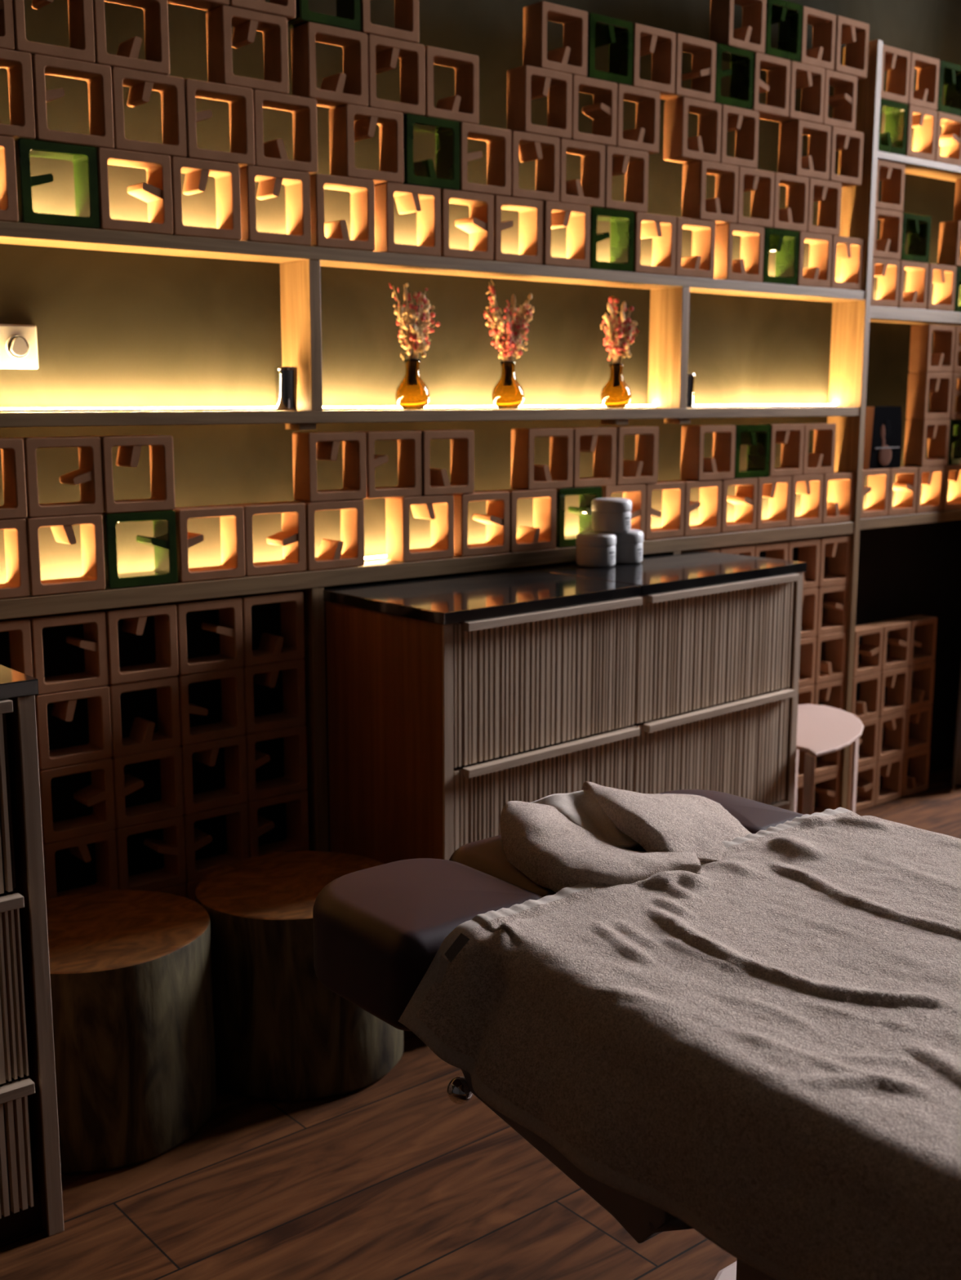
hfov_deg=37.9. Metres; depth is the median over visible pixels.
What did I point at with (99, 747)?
block
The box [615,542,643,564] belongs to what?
tub
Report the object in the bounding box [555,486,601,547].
block
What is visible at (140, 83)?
block
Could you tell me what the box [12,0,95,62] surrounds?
block
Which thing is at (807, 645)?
block
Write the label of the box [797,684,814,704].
block
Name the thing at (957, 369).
block
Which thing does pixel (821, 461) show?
block
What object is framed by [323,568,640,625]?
countertop
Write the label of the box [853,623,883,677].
block
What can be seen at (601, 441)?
block
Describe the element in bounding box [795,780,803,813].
block
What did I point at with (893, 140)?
block
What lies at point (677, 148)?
block
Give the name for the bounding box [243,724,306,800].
block
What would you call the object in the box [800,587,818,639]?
block
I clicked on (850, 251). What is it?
block
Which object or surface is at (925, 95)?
block
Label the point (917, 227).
block
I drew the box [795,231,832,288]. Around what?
block
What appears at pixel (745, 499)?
block
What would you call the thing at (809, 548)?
block
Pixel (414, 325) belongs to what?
bunch
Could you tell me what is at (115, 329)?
wall
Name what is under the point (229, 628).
block
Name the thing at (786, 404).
diffuser
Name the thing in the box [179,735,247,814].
block
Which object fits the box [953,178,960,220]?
block
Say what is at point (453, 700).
dresser
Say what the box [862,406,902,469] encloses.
picture
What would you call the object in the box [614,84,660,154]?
block
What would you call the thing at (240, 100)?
block
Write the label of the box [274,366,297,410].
tumbler
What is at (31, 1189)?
base cabinet
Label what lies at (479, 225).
block
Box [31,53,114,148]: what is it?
block
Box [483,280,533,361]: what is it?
bunch
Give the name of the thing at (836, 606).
block
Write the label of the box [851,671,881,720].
block
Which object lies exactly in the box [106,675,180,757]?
block
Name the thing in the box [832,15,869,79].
block
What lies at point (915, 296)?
block
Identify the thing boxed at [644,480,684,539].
block
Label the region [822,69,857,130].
block
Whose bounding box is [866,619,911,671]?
block
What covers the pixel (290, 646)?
block
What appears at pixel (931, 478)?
block
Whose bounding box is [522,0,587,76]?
block
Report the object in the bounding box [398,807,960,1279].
blanket
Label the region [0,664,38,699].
countertop
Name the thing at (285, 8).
block
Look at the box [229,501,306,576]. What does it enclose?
block
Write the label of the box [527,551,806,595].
countertop
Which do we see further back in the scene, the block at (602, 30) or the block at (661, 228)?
the block at (661, 228)
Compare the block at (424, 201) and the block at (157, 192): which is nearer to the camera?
the block at (157, 192)
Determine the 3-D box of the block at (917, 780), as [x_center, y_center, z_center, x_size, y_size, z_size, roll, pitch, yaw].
[1.421,0.433,4.646,0.148,0.146,0.067,-8,13,-39]
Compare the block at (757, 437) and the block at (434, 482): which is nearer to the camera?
the block at (434, 482)
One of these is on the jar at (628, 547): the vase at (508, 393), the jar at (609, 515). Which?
the jar at (609, 515)
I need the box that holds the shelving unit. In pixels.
[0,39,960,851]
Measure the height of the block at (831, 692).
0.146 m
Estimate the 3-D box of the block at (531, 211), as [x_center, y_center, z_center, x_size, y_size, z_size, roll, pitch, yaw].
[0.070,-0.955,3.269,0.148,0.146,0.067,-8,13,-39]
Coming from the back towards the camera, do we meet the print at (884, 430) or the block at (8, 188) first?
the print at (884, 430)
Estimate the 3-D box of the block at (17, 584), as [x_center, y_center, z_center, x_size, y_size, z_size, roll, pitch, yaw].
[-0.919,-0.149,2.577,0.148,0.146,0.067,-8,13,-39]
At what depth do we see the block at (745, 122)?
3.70 m
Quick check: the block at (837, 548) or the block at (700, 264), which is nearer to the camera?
the block at (700, 264)
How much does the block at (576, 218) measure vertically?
0.146 m
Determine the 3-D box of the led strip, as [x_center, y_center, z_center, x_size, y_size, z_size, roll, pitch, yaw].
[0.037,-0.564,3.376,1.104,0.003,0.012,-8,13,-39]
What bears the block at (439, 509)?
on the shelving unit
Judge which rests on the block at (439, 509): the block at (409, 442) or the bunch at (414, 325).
the block at (409, 442)
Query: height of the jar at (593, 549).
0.081 m
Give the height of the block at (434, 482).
0.146 m
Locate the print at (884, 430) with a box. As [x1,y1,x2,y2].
[878,424,891,466]
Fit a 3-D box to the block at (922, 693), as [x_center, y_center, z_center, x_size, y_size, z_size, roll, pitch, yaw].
[1.421,0.144,4.596,0.148,0.146,0.067,-8,13,-39]
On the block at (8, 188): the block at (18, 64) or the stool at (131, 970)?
the block at (18, 64)
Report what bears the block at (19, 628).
on the block
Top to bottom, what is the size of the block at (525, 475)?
0.146 m
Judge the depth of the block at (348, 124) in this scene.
2.96 m
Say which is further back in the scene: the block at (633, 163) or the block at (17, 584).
the block at (633, 163)
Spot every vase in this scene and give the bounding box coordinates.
[395,359,430,409]
[491,361,524,408]
[600,364,631,408]
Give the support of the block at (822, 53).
on the block at (811, 78)
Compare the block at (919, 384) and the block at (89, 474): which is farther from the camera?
the block at (919, 384)
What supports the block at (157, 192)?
on the shelving unit
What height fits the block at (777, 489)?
0.146 m
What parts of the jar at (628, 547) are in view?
lid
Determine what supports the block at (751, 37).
on the block at (740, 73)
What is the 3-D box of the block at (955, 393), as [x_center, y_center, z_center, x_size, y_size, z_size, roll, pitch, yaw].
[1.542,-0.791,4.534,0.148,0.146,0.067,-8,13,-39]
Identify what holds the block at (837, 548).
on the block at (836, 606)
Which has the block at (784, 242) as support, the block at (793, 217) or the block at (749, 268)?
the block at (793, 217)
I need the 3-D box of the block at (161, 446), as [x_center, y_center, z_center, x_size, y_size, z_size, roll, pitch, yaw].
[-0.683,-0.327,2.743,0.148,0.146,0.067,-8,13,-39]
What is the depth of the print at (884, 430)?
4.27 m
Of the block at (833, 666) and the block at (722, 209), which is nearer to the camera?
the block at (722, 209)
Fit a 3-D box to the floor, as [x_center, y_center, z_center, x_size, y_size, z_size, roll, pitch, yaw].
[1.317,1.042,1.752,10.000,0.060,4.850,-8,13,-39]
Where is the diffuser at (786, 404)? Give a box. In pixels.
[693,404,835,405]
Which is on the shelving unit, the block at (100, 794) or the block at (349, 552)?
the block at (349, 552)
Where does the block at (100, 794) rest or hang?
on the block at (105, 846)
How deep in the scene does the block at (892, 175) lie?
4.15 m
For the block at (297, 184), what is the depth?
2.84 m
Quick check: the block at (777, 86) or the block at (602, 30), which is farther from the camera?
the block at (777, 86)
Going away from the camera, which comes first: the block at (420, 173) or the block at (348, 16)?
the block at (348, 16)
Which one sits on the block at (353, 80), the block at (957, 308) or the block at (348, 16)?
the block at (348, 16)
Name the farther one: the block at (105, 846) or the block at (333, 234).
the block at (333, 234)
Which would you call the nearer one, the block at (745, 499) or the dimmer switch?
the dimmer switch
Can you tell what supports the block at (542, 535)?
on the shelving unit
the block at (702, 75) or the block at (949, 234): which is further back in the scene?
the block at (949, 234)
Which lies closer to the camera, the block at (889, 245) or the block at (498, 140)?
the block at (498, 140)
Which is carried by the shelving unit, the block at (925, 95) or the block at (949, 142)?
the block at (949, 142)
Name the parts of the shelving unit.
light strip, light strip, light strip, light strip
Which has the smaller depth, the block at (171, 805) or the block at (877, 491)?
the block at (171, 805)
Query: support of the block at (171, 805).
on the block at (172, 846)
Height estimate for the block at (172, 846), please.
0.146 m
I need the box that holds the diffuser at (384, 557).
[364,555,386,559]
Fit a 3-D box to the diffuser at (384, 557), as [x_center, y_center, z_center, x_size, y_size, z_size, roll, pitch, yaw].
[-0.394,-0.168,3.083,3.797,0.003,0.012,-8,13,-39]
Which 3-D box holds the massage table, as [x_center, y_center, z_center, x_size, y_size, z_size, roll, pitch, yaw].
[0.645,0.726,1.367,0.786,0.694,1.905,-8,13,-39]
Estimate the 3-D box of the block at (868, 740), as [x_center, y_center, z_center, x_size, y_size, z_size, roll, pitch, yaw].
[1.189,0.321,4.431,0.148,0.146,0.067,-8,13,-39]
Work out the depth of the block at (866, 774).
4.47 m
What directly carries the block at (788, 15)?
on the block at (777, 86)
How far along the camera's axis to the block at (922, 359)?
4.39 m
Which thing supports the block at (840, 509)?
on the shelving unit
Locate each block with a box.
[0,0,14,50]
[0,48,35,140]
[0,135,18,222]
[0,437,26,519]
[0,518,29,599]
[0,617,33,677]
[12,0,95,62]
[13,435,103,517]
[14,137,99,229]
[21,609,108,694]
[24,514,105,595]
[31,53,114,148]
[34,685,111,769]
[38,758,115,843]
[42,830,118,898]
[89,435,175,513]
[92,0,169,75]
[96,147,173,235]
[97,603,178,684]
[99,510,177,588]
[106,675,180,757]
[111,66,186,157]
[111,746,183,828]
[113,815,186,890]
[166,595,243,675]
[167,0,229,11]
[170,156,241,240]
[173,504,244,582]
[177,666,245,745]
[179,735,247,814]
[182,802,248,882]
[183,78,254,167]
[205,4,288,93]
[227,0,295,20]
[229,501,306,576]
[231,590,304,666]
[238,165,311,245]
[242,658,306,733]
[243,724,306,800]
[246,790,308,857]
[252,89,317,174]
[287,0,360,31]
[290,22,368,108]
[291,499,364,570]
[292,431,366,502]
[308,173,374,251]
[328,103,403,184]
[352,430,422,498]
[359,0,418,43]
[367,34,425,115]
[373,182,440,256]
[385,494,453,562]
[402,113,459,190]
[407,429,474,495]
[423,45,479,124]
[440,188,493,260]
[453,490,509,556]
[458,122,511,196]
[490,195,542,264]
[494,488,556,551]
[506,65,572,139]
[509,130,559,202]
[511,427,573,489]
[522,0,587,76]
[541,200,590,268]
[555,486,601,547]
[557,137,605,207]
[568,426,617,487]
[569,75,617,146]
[586,12,633,85]
[588,206,634,271]
[601,145,648,213]
[601,484,646,540]
[612,426,658,484]
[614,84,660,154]
[631,22,675,97]
[631,212,676,275]
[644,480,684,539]
[660,33,716,102]
[662,97,721,163]
[672,217,715,278]
[673,480,722,536]
[680,424,735,480]
[680,547,719,553]
[681,160,738,224]
[709,0,766,53]
[710,544,755,556]
[712,43,754,110]
[712,222,764,282]
[719,104,759,168]
[719,424,770,478]
[720,477,757,533]
[736,166,774,227]
[748,541,788,559]
[751,52,791,120]
[755,475,791,529]
[760,423,804,476]
[762,227,799,285]
[764,0,802,62]
[771,61,825,124]
[772,172,808,231]
[777,120,831,180]
[781,537,820,589]
[789,474,823,526]
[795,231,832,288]
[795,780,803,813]
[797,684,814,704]
[797,750,809,782]
[798,636,816,687]
[799,5,836,71]
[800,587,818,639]
[802,422,835,475]
[806,177,841,235]
[811,749,841,777]
[812,770,840,813]
[813,534,851,586]
[813,678,844,710]
[814,631,847,684]
[816,583,848,635]
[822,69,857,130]
[822,471,854,524]
[828,126,863,187]
[829,235,864,290]
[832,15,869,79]
[846,762,876,811]
[848,717,879,768]
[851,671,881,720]
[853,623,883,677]
[860,468,889,518]
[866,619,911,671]
[870,257,900,307]
[872,208,902,259]
[874,754,903,805]
[875,159,905,211]
[876,711,906,761]
[877,97,907,155]
[879,666,909,716]
[880,44,911,104]
[887,466,918,515]
[894,614,937,665]
[897,212,931,262]
[897,260,928,309]
[901,746,930,797]
[903,419,950,466]
[904,704,932,753]
[905,104,937,161]
[905,465,945,513]
[906,52,939,111]
[906,372,952,419]
[906,660,935,710]
[908,324,955,372]
[925,263,956,311]
[933,111,960,166]
[936,60,960,116]
[937,220,960,266]
[942,464,960,511]
[946,325,960,373]
[946,418,960,465]
[950,373,960,418]
[952,266,960,311]
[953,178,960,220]
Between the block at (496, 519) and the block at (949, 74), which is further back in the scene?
the block at (949, 74)
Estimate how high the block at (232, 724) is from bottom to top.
0.146 m
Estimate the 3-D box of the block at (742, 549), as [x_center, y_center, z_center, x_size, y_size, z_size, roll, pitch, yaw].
[0.696,-0.191,3.927,0.148,0.146,0.067,-8,13,-39]
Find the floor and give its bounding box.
[0,767,960,1279]
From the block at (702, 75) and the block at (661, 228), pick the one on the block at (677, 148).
the block at (702, 75)
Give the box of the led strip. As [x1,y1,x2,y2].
[322,404,655,408]
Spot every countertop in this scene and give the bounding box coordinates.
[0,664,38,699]
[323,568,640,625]
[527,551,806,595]
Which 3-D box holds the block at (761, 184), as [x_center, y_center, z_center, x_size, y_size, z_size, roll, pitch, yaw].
[0.719,-1.190,3.772,0.148,0.146,0.067,-8,13,-39]
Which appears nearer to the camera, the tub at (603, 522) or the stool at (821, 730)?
the tub at (603, 522)
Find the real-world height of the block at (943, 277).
0.138 m
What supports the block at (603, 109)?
on the block at (590, 191)
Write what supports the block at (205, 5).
on the block at (157, 60)
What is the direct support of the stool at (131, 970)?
on the floor
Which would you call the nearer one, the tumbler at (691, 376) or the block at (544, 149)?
the block at (544, 149)
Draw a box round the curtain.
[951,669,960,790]
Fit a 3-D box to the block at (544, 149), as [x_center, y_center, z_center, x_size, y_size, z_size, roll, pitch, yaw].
[0.109,-1.104,3.275,0.148,0.146,0.067,-8,13,-39]
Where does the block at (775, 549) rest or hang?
attached to the shelving unit
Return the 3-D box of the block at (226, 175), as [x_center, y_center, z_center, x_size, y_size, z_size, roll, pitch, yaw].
[-0.554,-0.866,2.757,0.148,0.146,0.067,-8,13,-39]
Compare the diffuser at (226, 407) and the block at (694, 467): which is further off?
the block at (694, 467)
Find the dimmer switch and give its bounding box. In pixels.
[0,324,38,368]
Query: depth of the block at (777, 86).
3.76 m
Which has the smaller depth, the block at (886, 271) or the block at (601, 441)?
the block at (601, 441)
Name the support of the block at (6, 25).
on the block at (18, 64)
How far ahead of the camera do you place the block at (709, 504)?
3.81 m
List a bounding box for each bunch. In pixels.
[388,282,439,359]
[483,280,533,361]
[600,295,639,364]
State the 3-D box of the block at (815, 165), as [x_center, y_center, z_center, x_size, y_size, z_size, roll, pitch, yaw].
[0.903,-1.361,3.897,0.148,0.146,0.067,-8,13,-39]
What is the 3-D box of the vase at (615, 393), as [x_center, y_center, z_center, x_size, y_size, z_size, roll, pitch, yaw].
[0.346,-0.648,3.568,0.079,0.112,0.079,-8,13,-39]
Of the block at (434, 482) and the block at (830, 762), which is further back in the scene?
the block at (830, 762)
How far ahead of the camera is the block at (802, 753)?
4.24 m
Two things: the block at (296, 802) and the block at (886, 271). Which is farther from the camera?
the block at (886, 271)
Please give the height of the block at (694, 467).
0.146 m
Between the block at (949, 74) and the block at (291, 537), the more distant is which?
the block at (949, 74)
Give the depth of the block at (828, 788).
4.35 m
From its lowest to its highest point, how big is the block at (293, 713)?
0.146 m
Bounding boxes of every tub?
[576,545,615,567]
[591,511,631,533]
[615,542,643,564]
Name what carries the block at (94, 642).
on the block at (99, 747)
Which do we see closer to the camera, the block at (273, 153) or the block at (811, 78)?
the block at (273, 153)
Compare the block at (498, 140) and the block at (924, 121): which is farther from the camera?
the block at (924, 121)
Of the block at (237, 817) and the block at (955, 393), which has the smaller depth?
the block at (237, 817)
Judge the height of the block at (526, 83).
0.146 m
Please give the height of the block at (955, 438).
0.146 m
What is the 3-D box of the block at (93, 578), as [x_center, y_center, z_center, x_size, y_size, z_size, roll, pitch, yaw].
[-0.803,-0.166,2.670,0.148,0.146,0.067,-8,13,-39]
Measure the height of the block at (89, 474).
0.146 m
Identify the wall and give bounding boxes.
[0,0,960,893]
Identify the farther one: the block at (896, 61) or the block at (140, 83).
the block at (896, 61)
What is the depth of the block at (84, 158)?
2.55 m
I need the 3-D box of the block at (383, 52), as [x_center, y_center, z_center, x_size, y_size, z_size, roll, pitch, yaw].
[-0.197,-1.205,2.999,0.148,0.146,0.067,-8,13,-39]
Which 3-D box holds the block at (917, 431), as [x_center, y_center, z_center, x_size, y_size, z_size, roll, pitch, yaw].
[1.426,-0.630,4.464,0.148,0.146,0.067,-8,13,-39]
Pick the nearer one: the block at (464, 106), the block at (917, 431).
the block at (464, 106)
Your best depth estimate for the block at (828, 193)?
3.97 m
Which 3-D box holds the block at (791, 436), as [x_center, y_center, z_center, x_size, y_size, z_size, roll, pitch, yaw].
[0.852,-0.543,3.996,0.148,0.146,0.067,-8,13,-39]
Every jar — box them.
[576,531,616,567]
[591,497,631,533]
[613,528,643,564]
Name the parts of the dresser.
panel, drawer, bar handle, bar handle, drawer, bar handle, bar handle, bar handle, panel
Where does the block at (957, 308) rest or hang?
on the shelving unit
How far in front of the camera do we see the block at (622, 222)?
3.47 m
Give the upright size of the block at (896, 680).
0.146 m
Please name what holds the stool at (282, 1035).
on the floor
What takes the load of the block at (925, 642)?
on the block at (922, 693)
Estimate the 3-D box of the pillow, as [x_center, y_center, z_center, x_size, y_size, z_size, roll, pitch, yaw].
[0.225,0.258,1.959,0.462,0.070,0.340,-8,13,-39]
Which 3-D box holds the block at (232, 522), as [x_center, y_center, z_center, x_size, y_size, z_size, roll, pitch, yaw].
[-0.565,-0.199,2.865,0.148,0.146,0.067,-8,13,-39]
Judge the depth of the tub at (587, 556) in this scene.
3.40 m
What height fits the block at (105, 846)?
0.146 m
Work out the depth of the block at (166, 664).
2.79 m
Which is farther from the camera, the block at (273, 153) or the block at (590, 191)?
the block at (590, 191)
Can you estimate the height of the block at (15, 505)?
0.146 m
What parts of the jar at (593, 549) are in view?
lid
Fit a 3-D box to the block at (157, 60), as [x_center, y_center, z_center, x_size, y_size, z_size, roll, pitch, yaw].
[-0.666,-1.139,2.616,0.148,0.146,0.067,-8,13,-39]
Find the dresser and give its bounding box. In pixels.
[323,551,806,863]
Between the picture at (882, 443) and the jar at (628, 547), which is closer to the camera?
the jar at (628, 547)
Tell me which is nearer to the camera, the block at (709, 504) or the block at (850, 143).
the block at (709, 504)
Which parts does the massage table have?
armrest, knob, rail, armrest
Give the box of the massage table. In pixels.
[312,789,802,1279]
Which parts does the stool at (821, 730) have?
leg, leg, seat, leg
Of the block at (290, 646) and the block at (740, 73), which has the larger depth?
the block at (740, 73)
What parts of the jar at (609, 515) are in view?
lid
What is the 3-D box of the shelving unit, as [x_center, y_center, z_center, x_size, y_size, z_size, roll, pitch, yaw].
[-0.036,-0.425,3.296,4.676,2.298,0.118,-8,13,-39]
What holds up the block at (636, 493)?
on the shelving unit
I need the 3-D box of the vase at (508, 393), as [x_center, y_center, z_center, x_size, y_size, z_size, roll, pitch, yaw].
[0.066,-0.608,3.340,0.079,0.112,0.079,-8,13,-39]
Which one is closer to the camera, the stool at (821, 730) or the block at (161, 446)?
the block at (161, 446)
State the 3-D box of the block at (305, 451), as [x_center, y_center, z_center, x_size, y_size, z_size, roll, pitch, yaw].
[-0.327,-0.377,3.034,0.148,0.146,0.067,-8,13,-39]
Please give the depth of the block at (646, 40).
3.47 m
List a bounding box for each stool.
[45,889,216,1173]
[195,850,403,1102]
[793,703,863,814]
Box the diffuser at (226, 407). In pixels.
[0,406,276,409]
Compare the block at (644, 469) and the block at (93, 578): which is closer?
the block at (93, 578)
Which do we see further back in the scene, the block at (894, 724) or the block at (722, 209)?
the block at (894, 724)
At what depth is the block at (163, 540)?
2.76 m
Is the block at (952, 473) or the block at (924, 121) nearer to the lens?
the block at (924, 121)
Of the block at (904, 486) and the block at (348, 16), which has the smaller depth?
the block at (348, 16)
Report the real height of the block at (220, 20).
0.146 m
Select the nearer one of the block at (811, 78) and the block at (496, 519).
the block at (496, 519)
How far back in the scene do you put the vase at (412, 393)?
3.14 m
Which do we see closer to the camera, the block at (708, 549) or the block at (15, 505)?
the block at (15, 505)
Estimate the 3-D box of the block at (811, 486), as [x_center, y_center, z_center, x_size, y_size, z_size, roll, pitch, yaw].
[0.929,-0.410,4.085,0.148,0.146,0.067,-8,13,-39]
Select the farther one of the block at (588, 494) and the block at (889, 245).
the block at (889, 245)
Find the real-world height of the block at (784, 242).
0.146 m
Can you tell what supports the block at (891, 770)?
on the floor
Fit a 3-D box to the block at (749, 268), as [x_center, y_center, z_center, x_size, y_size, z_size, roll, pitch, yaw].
[0.692,-1.042,3.776,0.148,0.146,0.067,-8,13,-39]
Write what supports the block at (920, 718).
on the block at (917, 780)
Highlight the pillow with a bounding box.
[500,781,751,893]
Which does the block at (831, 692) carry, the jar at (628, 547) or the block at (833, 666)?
the block at (833, 666)
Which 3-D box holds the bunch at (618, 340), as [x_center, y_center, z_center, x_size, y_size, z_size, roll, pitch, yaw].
[0.348,-0.758,3.549,0.152,0.227,0.075,-9,13,-41]
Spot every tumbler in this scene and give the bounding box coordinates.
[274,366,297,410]
[686,373,694,408]
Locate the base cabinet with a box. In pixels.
[0,664,63,1241]
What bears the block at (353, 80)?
on the block at (273, 153)

